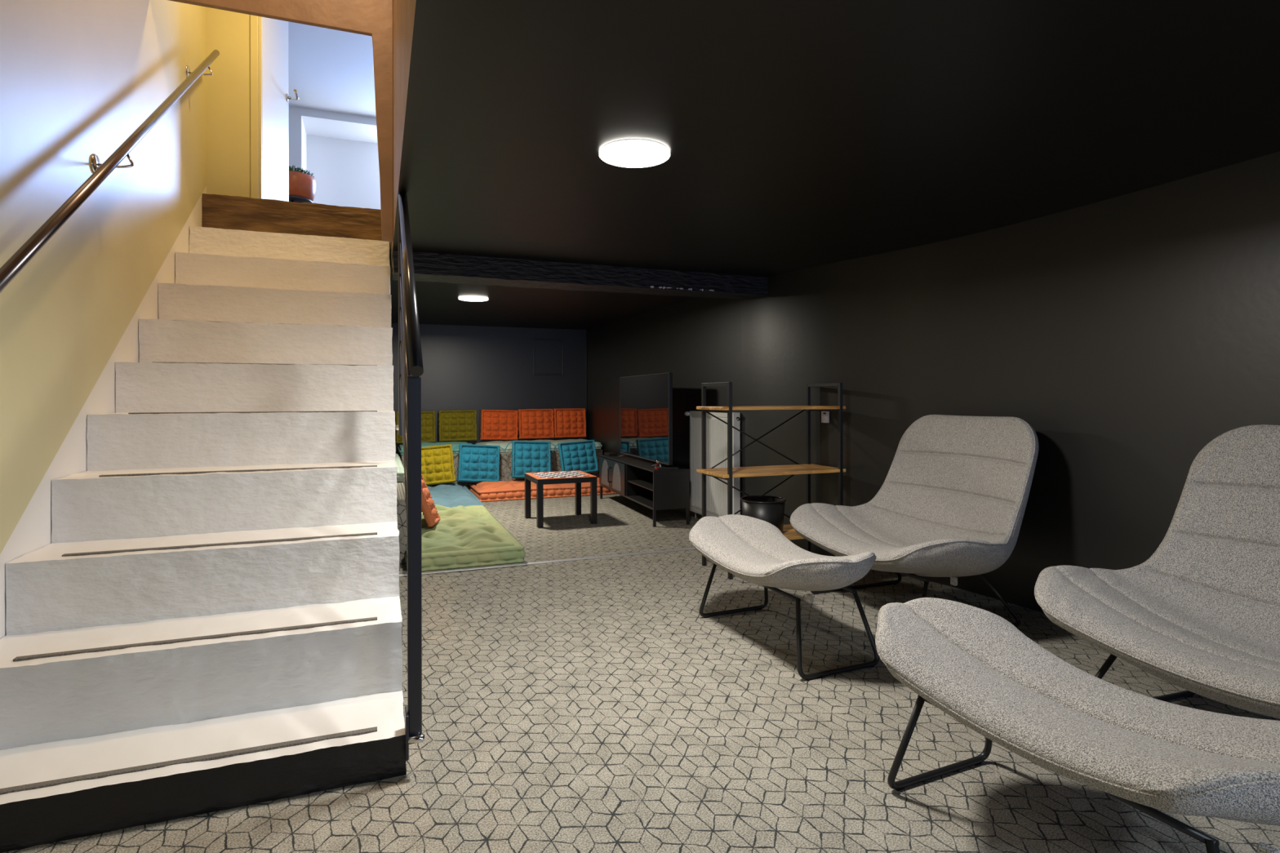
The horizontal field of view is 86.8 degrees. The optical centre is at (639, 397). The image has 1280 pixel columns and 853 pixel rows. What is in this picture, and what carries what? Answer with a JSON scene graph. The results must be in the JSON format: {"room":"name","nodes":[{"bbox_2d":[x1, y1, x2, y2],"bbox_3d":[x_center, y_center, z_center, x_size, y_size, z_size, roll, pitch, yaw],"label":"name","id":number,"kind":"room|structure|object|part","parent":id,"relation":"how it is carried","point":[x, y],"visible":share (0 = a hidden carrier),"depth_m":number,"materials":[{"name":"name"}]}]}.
{"room":"basement lounge","nodes":[
{"label":"basement lounge","id":0,"kind":"room"},
{"bbox_2d":[0,0,206,639],"bbox_3d":[-1.836,-1.271,1.222,0.120,4.950,8.800,0,0,-21],"label":"wall","id":1,"kind":"structure","parent":0,"point":[78,77],"depth_m":2.93,"materials":[{"name":"yellow paint"}]},
{"bbox_2d":[0,49,219,293],"bbox_3d":[-2.464,-1.218,3.220,0.146,2.646,3.704,0,0,-21],"label":"wall handrail","id":2,"kind":"object","parent":1,"relation":"attached to","point":[15,264],"visible":1,"depth_m":2.80,"materials":[{"name":"silver metal"}]},
{"bbox_3d":[-2.491,-1.069,3.102,0.010,0.092,0.092,0,0,-21],"label":"bracket plate","id":3,"kind":"part","parent":2,"relation":"part of","materials":[{"name":"silver metal"}]},
{"bbox_3d":[-3.078,-2.218,4.613,0.010,0.092,0.092,0,0,-21],"label":"bracket plate","id":4,"kind":"part","parent":2,"relation":"part of","materials":[{"name":"silver metal"}]},
{"bbox_2d":[250,14,258,198],"bbox_3d":[-3.000,-2.508,5.290,0.053,2.010,0.154,0,0,-21],"label":"door frame","id":5,"kind":"structure","parent":1,"relation":"attached to","point":[254,19],"depth_m":5.22,"materials":[{"name":"yellow paint"}]},
{"bbox_2d":[258,16,298,201],"bbox_3d":[-2.999,-2.503,5.624,0.152,2.000,0.753,0,0,-11],"label":"door","id":6,"kind":"structure","parent":1,"relation":"in","point":[273,89],"depth_m":5.57,"materials":[{"name":"white paint"}]},
{"bbox_3d":[-3.031,-2.643,5.896,0.107,0.044,0.134,0,0,-13],"label":"lever handle","id":7,"kind":"part","parent":6,"relation":"part of","materials":[{"name":"silver metal"}]},
{"bbox_2d":[201,193,382,240],"bbox_3d":[-2.692,-1.340,5.356,1.261,0.344,0.320,0,0,-21],"label":"stair riser","id":8,"kind":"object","parent":1,"relation":"attached to","point":[219,211],"depth_m":5.19,"materials":[{"name":"brown wood"}]},
{"bbox_2d":[169,0,393,241],"bbox_3d":[-2.180,-2.370,4.078,1.300,2.750,0.035,0,0,-21],"label":"door frame","id":9,"kind":"structure","parent":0,"point":[373,18],"depth_m":4.26,"materials":[{"name":"beige paint"}]},
{"bbox_2d":[205,6,390,249],"bbox_3d":[-1.852,-2.426,5.740,3.110,2.640,0.140,0,0,-21],"label":"wall","id":10,"kind":"structure","parent":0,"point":[227,32],"depth_m":5.17,"materials":[{"name":"yellow paint"}]},
{"bbox_2d":[288,21,376,117],"bbox_3d":[-3.118,-3.713,7.638,4.100,0.100,4.310,0,0,-21],"label":"ceiling","id":11,"kind":"structure","parent":0,"point":[331,70],"depth_m":7.58,"materials":[{"name":"white paint"}]},
{"bbox_2d":[288,106,381,209],"bbox_3d":[-3.729,-2.581,9.228,4.100,2.160,0.900,0,0,-21],"label":"wall","id":12,"kind":"structure","parent":0,"point":[340,149],"depth_m":9.24,"materials":[{"name":"white paint"}]},
{"bbox_2d":[390,0,409,244],"bbox_3d":[-1.108,-2.473,3.300,0.140,2.550,4.950,0,0,-21],"label":"wall","id":13,"kind":"structure","parent":0,"point":[400,7],"depth_m":3.25,"materials":[{"name":"beige paint"}]},
{"bbox_2d":[391,323,586,456],"bbox_3d":[-2.788,0.081,9.236,4.450,2.350,0.120,0,0,-21],"label":"wall","id":14,"kind":"structure","parent":0,"point":[477,368],"depth_m":9.44,"materials":[{"name":"black paint"}]},
{"bbox_2d":[533,338,564,375],"bbox_3d":[-1.313,-0.587,9.729,0.440,0.520,0.022,0,0,-21],"label":"hatch","id":15,"kind":"object","parent":14,"relation":"attached to","point":[548,353],"visible":1,"depth_m":9.73,"materials":[{"name":"black paint"}]},
{"bbox_3d":[-1.509,-0.587,9.654,0.020,0.520,0.022,0,0,-21],"label":"frame","id":16,"kind":"part","parent":15,"relation":"part of","materials":[{"name":"black paint"}]},
{"bbox_3d":[-1.314,-0.837,9.729,0.400,0.020,0.022,0,0,-21],"label":"frame","id":17,"kind":"part","parent":15,"relation":"part of","materials":[{"name":"black paint"}]},
{"bbox_3d":[-1.313,-0.337,9.729,0.400,0.020,0.022,0,0,-21],"label":"frame","id":18,"kind":"part","parent":15,"relation":"part of","materials":[{"name":"black paint"}]},
{"bbox_3d":[-1.117,-0.587,9.805,0.020,0.520,0.022,0,0,-21],"label":"frame","id":19,"kind":"part","parent":15,"relation":"part of","materials":[{"name":"black paint"}]},
{"bbox_2d":[585,329,586,439],"bbox_3d":[-0.787,0.102,9.937,0.012,2.200,0.012,0,0,-21],"label":"trim","id":20,"kind":"structure","parent":14,"relation":"attached to","point":[585,330],"depth_m":9.93,"materials":[{"name":"black paint"}]},
{"bbox_2d":[4,493,1279,852],"bbox_3d":[-0.201,1.250,3.652,5.250,0.100,12.360,0,0,-21],"label":"floor","id":21,"kind":"structure","parent":0,"point":[586,705],"depth_m":2.40,"materials":[{"name":"carpet"}]},
{"bbox_2d":[0,226,406,852],"bbox_3d":[-1.982,0.012,3.566,1.294,2.392,3.526,0,0,-21],"label":"staircase","id":22,"kind":"structure","parent":21,"relation":"on","point":[210,620],"depth_m":2.62,"materials":[{"name":"white paint"}]},
{"bbox_2d":[395,192,424,760],"bbox_3d":[-0.934,0.070,2.713,0.058,2.145,1.289,0,0,-21],"label":"balustrade","id":23,"kind":"object","parent":22,"relation":"attached to","point":[411,368],"visible":1,"depth_m":2.17,"materials":[{"name":"black metal"}]},
{"bbox_3d":[-1.151,-0.367,3.254,0.018,1.100,0.040,0,0,-21],"label":"post","id":24,"kind":"part","parent":23,"relation":"part of","materials":[{"name":"black metal"}]},
{"bbox_3d":[-0.746,1.072,2.166,0.010,0.140,0.080,0,0,-21],"label":"mounting plate","id":25,"kind":"part","parent":23,"relation":"part of","materials":[{"name":"black"}]},
{"bbox_3d":[-0.929,-0.534,2.715,0.041,0.937,1.289,0,0,-21],"label":"handrail","id":26,"kind":"part","parent":23,"relation":"part of","materials":[{"name":"black metal"}]},
{"bbox_3d":[-0.723,0.515,2.170,0.044,1.173,0.020,0,0,-21],"label":"post","id":27,"kind":"part","parent":23,"relation":"part of","materials":[{"name":"black metal"}]},
{"bbox_2d":[396,481,407,564],"bbox_3d":[-2.837,0.972,6.812,0.790,0.470,4.355,0,0,-21],"label":"bench","id":28,"kind":"object","parent":21,"relation":"on","point":[401,498],"visible":0.03,"depth_m":4.91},
{"bbox_2d":[395,453,404,482],"bbox_3d":[-2.799,0.675,6.797,0.792,0.118,2.252,0,0,-21],"label":"mattress","id":29,"kind":"object","parent":28,"relation":"on","point":[400,469],"visible":0.22,"depth_m":6.08,"materials":[{"name":"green fabric"}]},
{"bbox_2d":[404,482,484,507],"bbox_3d":[-2.268,1.115,7.549,0.852,0.180,1.792,0,0,-21],"label":"mattress","id":30,"kind":"object","parent":21,"relation":"on","point":[451,495],"visible":0.48,"depth_m":7.36,"materials":[{"name":"blue fabric"}]},
{"bbox_2d":[421,444,456,485],"bbox_3d":[-2.501,0.816,8.207,0.511,0.490,0.202,0,0,-22],"label":"tufted cushion","id":31,"kind":"object","parent":30,"relation":"on","point":[437,466],"visible":0.78,"depth_m":8.19,"materials":[{"name":"yellow fabric"}]},
{"bbox_2d":[404,504,525,571],"bbox_3d":[-1.583,1.111,5.745,0.832,0.185,2.072,0,0,-21],"label":"mattress","id":32,"kind":"object","parent":21,"relation":"on","point":[468,536],"visible":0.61,"depth_m":5.04,"materials":[{"name":"green fabric"}]},
{"bbox_2d":[421,474,440,526],"bbox_3d":[-1.803,0.853,5.681,0.225,0.458,0.496,0,0,-12],"label":"tufted cushion","id":33,"kind":"object","parent":32,"relation":"on","point":[429,512],"visible":0.62,"depth_m":5.48,"materials":[{"name":"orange fabric"}]},
{"bbox_2d":[400,448,602,488],"bbox_3d":[-1.850,0.954,9.101,2.580,0.500,0.795,0,0,-21],"label":"bench","id":34,"kind":"object","parent":21,"relation":"on","point":[505,462],"visible":0.21,"depth_m":8.73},
{"bbox_2d":[397,441,473,455],"bbox_3d":[-2.626,0.643,8.805,0.972,0.120,0.772,0,0,-21],"label":"mattress","id":35,"kind":"object","parent":34,"relation":"on","point":[455,444],"visible":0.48,"depth_m":8.67,"materials":[{"name":"teal fabric"}]},
{"bbox_2d":[395,411,435,443],"bbox_3d":[-2.969,0.388,8.970,0.507,0.423,0.141,0,0,-21],"label":"tufted cushion","id":36,"kind":"object","parent":35,"relation":"on","point":[428,418],"visible":0.48,"depth_m":8.99,"materials":[{"name":"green fabric"}]},
{"bbox_2d":[438,409,476,441],"bbox_3d":[-2.465,0.376,9.164,0.508,0.420,0.142,0,0,-22],"label":"tufted cushion","id":37,"kind":"object","parent":35,"relation":"on","point":[457,425],"visible":1,"depth_m":9.13,"materials":[{"name":"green fabric"}]},
{"bbox_2d":[475,439,602,452],"bbox_3d":[-1.403,0.640,9.277,1.632,0.121,0.772,0,0,-21],"label":"mattress","id":38,"kind":"object","parent":34,"relation":"on","point":[503,444],"visible":0.43,"depth_m":9.05,"materials":[{"name":"fabric"}]},
{"bbox_2d":[480,409,518,439],"bbox_3d":[-1.944,0.374,9.366,0.528,0.433,0.142,0,0,-22],"label":"tufted cushion","id":39,"kind":"object","parent":38,"relation":"on","point":[495,424],"visible":1,"depth_m":9.33,"materials":[{"name":"orange fabric"}]},
{"bbox_2d":[518,408,554,439],"bbox_3d":[-1.462,0.365,9.551,0.510,0.421,0.140,0,0,-21],"label":"tufted cushion","id":40,"kind":"object","parent":38,"relation":"on","point":[532,423],"visible":1,"depth_m":9.51,"materials":[{"name":"orange fabric"}]},
{"bbox_2d":[553,408,586,438],"bbox_3d":[-1.004,0.361,9.727,0.478,0.420,0.144,0,0,-20],"label":"tufted cushion","id":41,"kind":"object","parent":38,"relation":"on","point":[568,422],"visible":1,"depth_m":9.69,"materials":[{"name":"orange fabric"}]},
{"bbox_2d":[468,475,617,502],"bbox_3d":[-1.204,1.111,8.485,1.752,0.184,0.792,0,0,-22],"label":"mattress","id":42,"kind":"object","parent":21,"relation":"on","point":[513,490],"visible":0.52,"depth_m":8.11,"materials":[{"name":"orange fabric"}]},
{"bbox_2d":[453,444,507,482],"bbox_3d":[-1.990,0.814,8.415,0.687,0.492,0.202,0,0,-20],"label":"tufted cushion","id":43,"kind":"object","parent":42,"relation":"on","point":[477,463],"visible":0.99,"depth_m":8.38,"materials":[{"name":"blue fabric"}]},
{"bbox_2d":[504,440,557,478],"bbox_3d":[-1.381,0.788,8.650,0.688,0.490,0.205,0,0,-20],"label":"tufted cushion","id":44,"kind":"object","parent":42,"relation":"on","point":[527,456],"visible":0.88,"depth_m":8.61,"materials":[{"name":"blue fabric"}]},
{"bbox_2d":[551,440,602,472],"bbox_3d":[-0.812,0.781,8.870,0.687,0.450,0.192,0,0,-24],"label":"tufted cushion","id":45,"kind":"object","parent":42,"relation":"on","point":[581,455],"visible":0.96,"depth_m":8.84,"materials":[{"name":"blue fabric"}]},
{"bbox_2d":[399,547,695,576],"bbox_3d":[-0.217,1.198,5.125,3.060,0.006,0.040,0,0,-21],"label":"trim","id":46,"kind":"structure","parent":21,"relation":"on","point":[689,548],"depth_m":4.94,"materials":[{"name":"silver metal"}]},
{"bbox_2d":[524,471,597,528],"bbox_3d":[-0.782,0.976,6.627,0.575,0.451,0.575,0,0,-22],"label":"table","id":47,"kind":"object","parent":21,"relation":"on","point":[540,479],"visible":1,"depth_m":6.46,"materials":[{"name":"black laminate"}]},
{"bbox_3d":[-1.122,1.004,6.774,0.052,0.398,0.052,0,0,-22],"label":"leg","id":48,"kind":"part","parent":47,"relation":"part of","materials":[{"name":"black laminate"}]},
{"bbox_3d":[-0.929,1.003,6.288,0.052,0.398,0.052,0,0,-22],"label":"leg","id":49,"kind":"part","parent":47,"relation":"part of","materials":[{"name":"black laminate"}]},
{"bbox_3d":[-0.636,1.002,6.967,0.052,0.398,0.052,0,0,-22],"label":"leg","id":50,"kind":"part","parent":47,"relation":"part of","materials":[{"name":"black laminate"}]},
{"bbox_3d":[-0.443,1.002,6.481,0.052,0.398,0.052,0,0,-22],"label":"leg","id":51,"kind":"part","parent":47,"relation":"part of","materials":[{"name":"black laminate"}]},
{"bbox_2d":[599,453,689,527],"bbox_3d":[-0.029,0.938,7.226,0.412,0.525,1.880,0,0,-19],"label":"tv stand","id":52,"kind":"object","parent":21,"relation":"on","point":[634,478],"visible":0.96,"depth_m":6.91,"materials":[{"name":"black metal"}]},
{"bbox_3d":[-0.461,1.124,8.060,0.024,0.155,0.024,0,0,-19],"label":"leg","id":53,"kind":"part","parent":52,"relation":"part of","materials":[{"name":"black metal"}]},
{"bbox_3d":[-0.344,0.861,7.574,0.038,0.174,0.014,0,0,-19],"label":"handle","id":54,"kind":"part","parent":52,"relation":"part of","materials":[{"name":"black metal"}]},
{"bbox_2d":[604,452,617,456],"bbox_3d":[-0.347,0.661,7.969,0.100,0.030,0.180,0,0,-21],"label":"box","id":55,"kind":"object","parent":52,"relation":"on","point":[610,454],"visible":1,"depth_m":7.90,"materials":[{"name":"black plastic"}]},
{"bbox_3d":[-0.316,0.861,7.574,0.016,0.326,0.998,0,0,-19],"label":"door","id":56,"kind":"part","parent":52,"relation":"part of","materials":[{"name":"black metal"}]},
{"bbox_2d":[627,479,653,491],"bbox_3d":[0.160,0.869,6.751,0.338,0.012,0.822,0,0,-19],"label":"shelf","id":57,"kind":"object","parent":52,"relation":"attached to","point":[645,483],"depth_m":6.88,"materials":[{"name":"black metal"}]},
{"bbox_2d":[617,372,672,466],"bbox_3d":[0.036,0.217,7.162,0.224,0.915,1.540,0,0,-19],"label":"television","id":58,"kind":"object","parent":52,"relation":"on","point":[646,400],"visible":0.99,"depth_m":7.00,"materials":[{"name":"black plastic"}]},
{"bbox_3d":[0.135,1.122,6.302,0.024,0.155,0.024,0,0,-19],"label":"leg","id":59,"kind":"part","parent":52,"relation":"part of","materials":[{"name":"black metal"}]},
{"bbox_2d":[654,460,661,469],"bbox_3d":[0.167,0.632,6.388,0.048,0.086,0.048,0,0,-21],"label":"perfume bottle","id":60,"kind":"object","parent":52,"relation":"on","point":[657,465],"visible":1,"depth_m":6.37,"materials":[{"name":"clear glass"}]},
{"bbox_3d":[0.167,0.650,6.388,0.048,0.050,0.048,0,0,-21],"label":"glass","id":61,"kind":"part","parent":60,"relation":"part of","materials":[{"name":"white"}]},
{"bbox_3d":[0.294,0.868,6.353,0.360,0.352,0.018,0,0,-19],"label":"panel","id":62,"kind":"part","parent":52,"relation":"part of","materials":[{"name":"black metal"}]},
{"bbox_3d":[0.453,1.121,6.410,0.024,0.155,0.024,0,0,-19],"label":"leg","id":63,"kind":"part","parent":52,"relation":"part of","materials":[{"name":"black metal"}]},
{"bbox_2d":[696,382,845,579],"bbox_3d":[0.928,0.546,4.826,0.980,1.304,0.430,0,0,-21],"label":"shelf unit","id":64,"kind":"object","parent":21,"relation":"on","point":[727,473],"visible":0.77,"depth_m":4.79,"materials":[{"name":"black metal"}]},
{"bbox_3d":[0.457,0.547,4.840,0.025,1.304,0.025,0,0,-21],"label":"post","id":65,"kind":"part","parent":64,"relation":"part of","materials":[{"name":"black metal"}]},
{"bbox_3d":[0.525,-0.093,4.660,0.025,0.025,0.360,0,0,-21],"label":"rail","id":66,"kind":"part","parent":64,"relation":"part of","materials":[{"name":"black metal"}]},
{"bbox_3d":[0.596,0.547,4.481,0.025,1.304,0.025,0,0,-21],"label":"post","id":67,"kind":"part","parent":64,"relation":"part of","materials":[{"name":"black metal"}]},
{"bbox_2d":[740,495,786,533],"bbox_3d":[0.871,0.832,4.789,0.320,0.241,0.320,0,0,-21],"label":"waste bin","id":68,"kind":"object","parent":64,"relation":"on","point":[769,508],"visible":0.78,"depth_m":4.67,"materials":[{"name":"black metal"}]},
{"bbox_3d":[1.282,0.545,5.159,0.025,1.304,0.025,0,0,-21],"label":"post","id":69,"kind":"part","parent":64,"relation":"part of","materials":[{"name":"black metal"}]},
{"bbox_3d":[1.350,-0.095,4.979,0.025,0.025,0.360,0,0,-21],"label":"rail","id":70,"kind":"part","parent":64,"relation":"part of","materials":[{"name":"black metal"}]},
{"bbox_3d":[1.421,0.545,4.799,0.025,1.304,0.025,0,0,-21],"label":"post","id":71,"kind":"part","parent":64,"relation":"part of","materials":[{"name":"black metal"}]},
{"bbox_2d":[688,514,879,680],"bbox_3d":[0.667,0.932,3.344,0.566,0.532,1.146,0,0,-23],"label":"footstool","id":72,"kind":"object","parent":21,"relation":"on","point":[753,550],"visible":1,"depth_m":3.21,"materials":[{"name":"grey fabric"}]},
{"bbox_3d":[0.537,1.036,3.726,0.439,0.322,0.106,0,0,-23],"label":"sled leg","id":73,"kind":"part","parent":72,"relation":"part of","materials":[{"name":"black metal"}]},
{"bbox_3d":[0.548,0.884,3.292,0.018,0.018,0.740,0,0,-23],"label":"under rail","id":74,"kind":"part","parent":72,"relation":"part of","materials":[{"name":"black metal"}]},
{"bbox_2d":[689,514,875,591],"bbox_3d":[0.667,0.789,3.344,0.566,0.244,1.140,0,0,-23],"label":"cushion","id":75,"kind":"object","parent":72,"relation":"on","point":[753,550],"depth_m":3.30,"materials":[{"name":"grey fabric"}]},
{"bbox_3d":[0.857,1.036,2.987,0.439,0.322,0.106,0,0,-23],"label":"sled leg","id":76,"kind":"part","parent":72,"relation":"part of","materials":[{"name":"black metal"}]},
{"bbox_3d":[0.832,0.883,3.415,0.018,0.018,0.740,0,0,-23],"label":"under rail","id":77,"kind":"part","parent":72,"relation":"part of","materials":[{"name":"black metal"}]},
{"bbox_2d":[790,414,1038,627],"bbox_3d":[1.540,0.651,3.841,0.999,1.091,1.231,0,0,-21],"label":"lounge chair","id":78,"kind":"object","parent":21,"relation":"on","point":[952,500],"visible":0.98,"depth_m":3.87,"materials":[{"name":"grey fabric"}]},
{"bbox_3d":[1.377,1.048,4.186,0.688,0.295,0.140,0,0,-21],"label":"sled leg","id":79,"kind":"part","parent":78,"relation":"part of","materials":[{"name":"black metal"}]},
{"bbox_3d":[1.318,0.922,3.756,0.021,0.021,0.740,0,0,-21],"label":"seat rail","id":80,"kind":"part","parent":78,"relation":"part of","materials":[{"name":"black metal"}]},
{"bbox_3d":[1.651,1.047,3.477,0.688,0.295,0.140,0,0,-21],"label":"sled leg","id":81,"kind":"part","parent":78,"relation":"part of","materials":[{"name":"black metal"}]},
{"bbox_2d":[875,597,1279,852],"bbox_3d":[1.103,0.931,1.728,0.566,0.532,1.146,0,0,-25],"label":"footstool","id":82,"kind":"object","parent":21,"relation":"on","point":[970,663],"visible":1,"depth_m":1.65,"materials":[{"name":"grey fabric"}]},
{"bbox_3d":[0.965,1.035,2.107,0.439,0.322,0.105,0,0,-25],"label":"sled leg","id":83,"kind":"part","parent":82,"relation":"part of","materials":[{"name":"black metal"}]},
{"bbox_3d":[0.985,0.883,1.673,0.018,0.018,0.740,0,0,-25],"label":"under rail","id":84,"kind":"part","parent":82,"relation":"part of","materials":[{"name":"black metal"}]},
{"bbox_3d":[1.300,1.034,1.374,0.439,0.322,0.105,0,0,-25],"label":"sled leg","id":85,"kind":"part","parent":82,"relation":"part of","materials":[{"name":"black metal"}]},
{"bbox_2d":[1034,424,1279,719],"bbox_3d":[2.084,0.650,2.209,1.000,1.091,1.231,0,0,-19],"label":"lounge chair","id":86,"kind":"object","parent":21,"relation":"on","point":[1201,615],"visible":0.98,"depth_m":2.50,"materials":[{"name":"grey fabric"}]},
{"bbox_3d":[1.934,1.047,2.560,0.688,0.295,0.140,0,0,-19],"label":"sled leg","id":87,"kind":"part","parent":86,"relation":"part of","materials":[{"name":"black metal"}]},
{"bbox_2d":[389,0,1279,329],"bbox_3d":[-0.206,-1.099,3.652,5.250,0.200,12.360,0,0,-21],"label":"ceiling","id":88,"kind":"structure","parent":0,"point":[797,135],"depth_m":2.47,"materials":[{"name":"black paint"}]},
{"bbox_2d":[458,295,488,301],"bbox_3d":[-1.661,-0.988,6.756,0.290,0.016,0.290,0,0,-21],"label":"recessed light","id":89,"kind":"object","parent":88,"relation":"in","point":[469,298],"visible":1,"depth_m":6.72,"materials":[{"name":"white plastic"}]},
{"bbox_2d":[391,249,768,299],"bbox_3d":[-0.306,-0.929,5.251,3.033,0.172,0.312,0,0,-21],"label":"beam","id":90,"kind":"structure","parent":88,"relation":"attached to","point":[428,267],"depth_m":5.07,"materials":[{"name":"black"}]},
{"bbox_2d":[599,138,670,167],"bbox_3d":[-0.022,-0.992,2.758,0.290,0.016,0.290,0,0,-21],"label":"recessed light","id":91,"kind":"object","parent":88,"relation":"in","point":[633,153],"visible":1,"depth_m":2.73,"materials":[{"name":"white plastic"}]},
{"bbox_2d":[586,151,1279,613],"bbox_3d":[1.849,0.096,4.444,0.950,2.300,12.360,0,0,-21],"label":"wall","id":92,"kind":"structure","parent":0,"point":[1134,331],"depth_m":3.78,"materials":[{"name":"black paint"}]},
{"bbox_2d":[684,410,740,518],"bbox_3d":[0.669,0.663,6.411,0.095,1.066,1.010,0,0,-21],"label":"radiator","id":93,"kind":"object","parent":92,"relation":"attached to","point":[716,429],"visible":0.64,"depth_m":6.30,"materials":[{"name":"white metal"}]},
{"bbox_3d":[0.860,0.630,5.966,0.048,1.000,0.003,0,0,-21],"label":"panel","id":94,"kind":"part","parent":93,"relation":"part of","materials":[{"name":"white metal"}]},
{"bbox_2d":[821,411,829,422],"bbox_3d":[1.389,0.142,5.079,0.016,0.090,0.070,0,0,-33],"label":"wall switch","id":95,"kind":"object","parent":92,"relation":"attached to","point":[824,415],"visible":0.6,"depth_m":5.07,"materials":[{"name":"white plastic"}]},
{"bbox_3d":[-3.118,-1.443,7.652,4.100,0.120,4.280,0,0,-21],"label":"floor","id":96,"kind":"structure","parent":0,"visible":0},
{"bbox_2d":[288,195,312,202],"bbox_3d":[-3.659,-1.796,7.164,0.360,0.591,0.360,0,0,-21],"label":"stool","id":97,"kind":"object","parent":96,"relation":"on","point":[291,198],"visible":0.22,"depth_m":7.06,"materials":[{"name":"grey wood"}]},
{"bbox_2d":[288,164,315,200],"bbox_3d":[-3.660,-2.274,7.164,0.420,0.362,0.420,0,0,-21],"label":"potted plant","id":98,"kind":"object","parent":97,"relation":"on","point":[303,184],"visible":0.65,"depth_m":7.04,"materials":[{"name":"orange plant"}]}
]}

